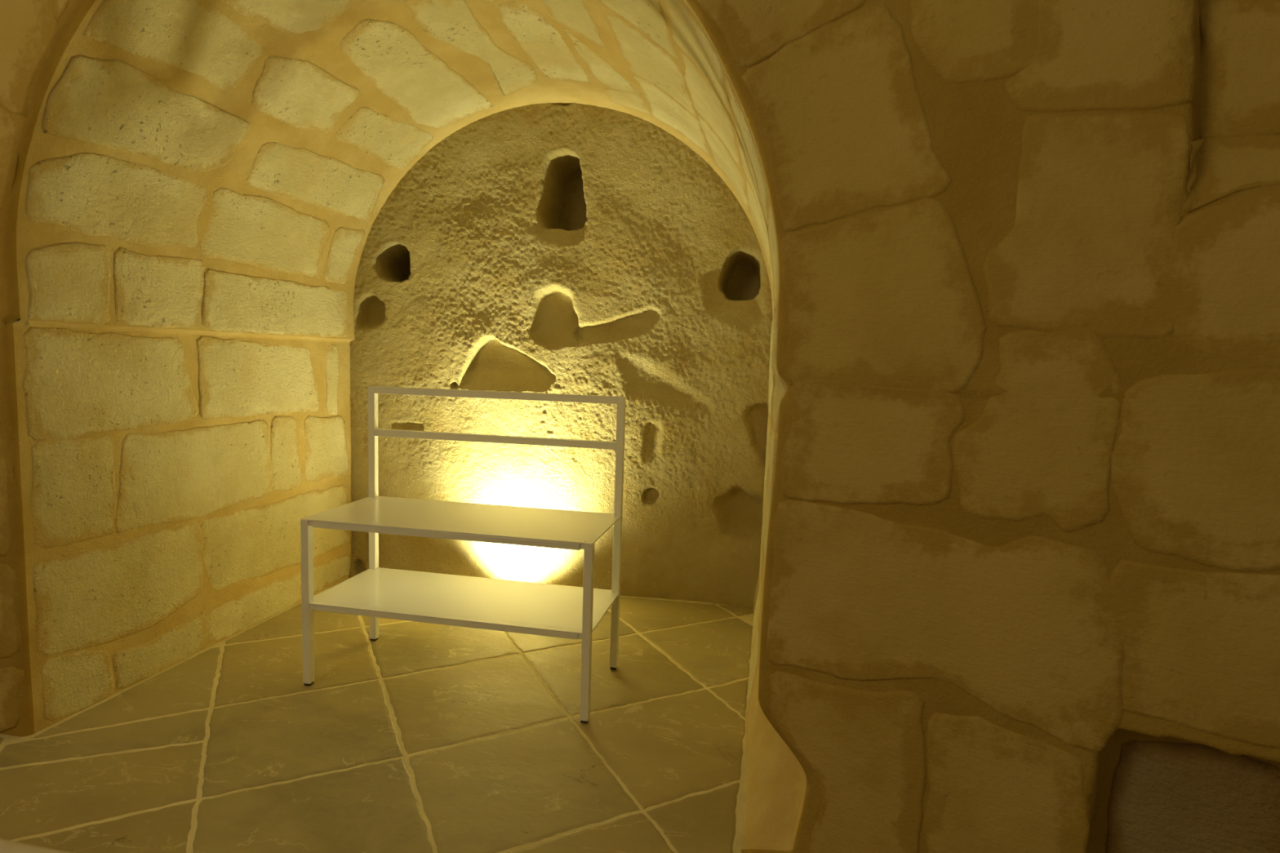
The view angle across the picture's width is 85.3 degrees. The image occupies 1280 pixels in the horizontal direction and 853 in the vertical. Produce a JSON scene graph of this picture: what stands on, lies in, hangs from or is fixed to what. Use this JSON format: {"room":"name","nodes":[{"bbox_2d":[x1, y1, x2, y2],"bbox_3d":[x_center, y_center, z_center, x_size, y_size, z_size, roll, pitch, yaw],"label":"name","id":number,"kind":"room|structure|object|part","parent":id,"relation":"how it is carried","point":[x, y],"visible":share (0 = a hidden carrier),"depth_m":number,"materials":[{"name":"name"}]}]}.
{"room":"stone cellar","nodes":[
{"label":"stone cellar","id":0,"kind":"room"},
{"bbox_2d":[13,320,353,733],"bbox_3d":[-1.365,0.206,2.422,0.045,1.054,1.463,3,6,11],"label":"wall","id":1,"kind":"structure","parent":0,"point":[169,477],"depth_m":2.09,"materials":[{"name":"stone"}]},
{"bbox_2d":[0,577,792,852],"bbox_3d":[-0.746,0.947,0.734,6.200,0.101,5.100,3,6,11],"label":"floor","id":2,"kind":"structure","parent":0,"point":[420,737],"depth_m":1.73,"materials":[{"name":"tile"}]},
{"bbox_2d":[0,839,70,852],"bbox_3d":[-1.437,0.700,-0.187,2.085,0.522,2.089,3,6,11],"label":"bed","id":3,"kind":"object","parent":2,"relation":"on","point":[6,846],"visible":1,"depth_m":0.64,"materials":[{"name":"white fabric"}]},
{"bbox_2d":[300,386,626,724],"bbox_3d":[-0.518,0.336,2.099,0.868,0.872,0.363,3,6,11],"label":"bench","id":4,"kind":"object","parent":2,"relation":"on","point":[571,612],"visible":1,"depth_m":2.09,"materials":[{"name":"white metal"}]},
{"bbox_3d":[-0.971,0.510,2.031,0.023,0.492,0.023,3,6,11],"label":"leg","id":5,"kind":"part","parent":4,"relation":"part of","materials":[{"name":"white metal"}]},
{"bbox_3d":[-0.899,0.296,2.345,0.023,0.864,0.023,3,6,11],"label":"leg","id":6,"kind":"part","parent":4,"relation":"part of","materials":[{"name":"white metal"}]},
{"bbox_3d":[-0.555,0.544,1.950,0.794,0.016,0.018,3,6,11],"label":"rail","id":7,"kind":"part","parent":4,"relation":"part of","materials":[{"name":"white metal"}]},
{"bbox_3d":[-0.547,0.300,1.927,0.794,0.018,0.018,3,6,11],"label":"rail","id":8,"kind":"part","parent":4,"relation":"part of","materials":[{"name":"white metal"}]},
{"bbox_2d":[306,496,621,544],"bbox_3d":[-0.516,0.273,2.094,0.868,0.004,0.363,3,6,11],"label":"shelf","id":9,"kind":"object","parent":4,"relation":"attached to","point":[504,524],"depth_m":2.03,"materials":[{"name":"white metal"}]},
{"bbox_2d":[308,567,618,634],"bbox_3d":[-0.523,0.519,2.117,0.868,0.004,0.363,3,6,11],"label":"shelf","id":10,"kind":"object","parent":4,"relation":"attached to","point":[462,601],"depth_m":2.07,"materials":[{"name":"white"}]},
{"bbox_3d":[-0.476,0.039,2.239,0.822,0.023,0.023,3,6,11],"label":"rail","id":11,"kind":"part","parent":4,"relation":"part of","materials":[{"name":"white metal"}]},
{"bbox_3d":[-0.471,-0.102,2.225,0.822,0.023,0.023,3,6,11],"label":"rail","id":12,"kind":"part","parent":4,"relation":"part of","materials":[{"name":"white metal"}]},
{"bbox_3d":[-0.142,0.552,1.870,0.023,0.492,0.023,3,6,11],"label":"leg","id":13,"kind":"part","parent":4,"relation":"part of","materials":[{"name":"white metal"}]},
{"bbox_3d":[-0.070,0.338,2.185,0.023,0.864,0.023,3,6,11],"label":"leg","id":14,"kind":"part","parent":4,"relation":"part of","materials":[{"name":"white metal"}]},
{"bbox_2d":[16,0,779,339],"bbox_3d":[-0.463,-0.748,2.156,1.809,0.986,1.467,3,6,11],"label":"ceiling","id":15,"kind":"structure","parent":0,"point":[221,166],"depth_m":2.03,"materials":[{"name":"stone"}]},
{"bbox_2d":[348,102,773,608],"bbox_3d":[-0.325,-0.379,2.971,2.065,2.180,0.321,3,6,8],"label":"wall","id":16,"kind":"structure","parent":0,"point":[574,248],"depth_m":2.85,"materials":[{"name":"beige stone"}]},
{"bbox_2d":[0,0,1279,852],"bbox_3d":[-0.531,-0.535,1.290,5.851,3.043,0.481,4,6,18],"label":"wall","id":17,"kind":"structure","parent":0,"point":[1021,588],"depth_m":1.12,"materials":[{"name":"stone"}]},
{"bbox_2d":[742,300,806,851],"bbox_3d":[0.406,0.257,2.058,0.124,1.134,1.498,3,6,10],"label":"wall","id":18,"kind":"structure","parent":0,"point":[776,781],"depth_m":1.54,"materials":[{"name":"stone"}]}
]}

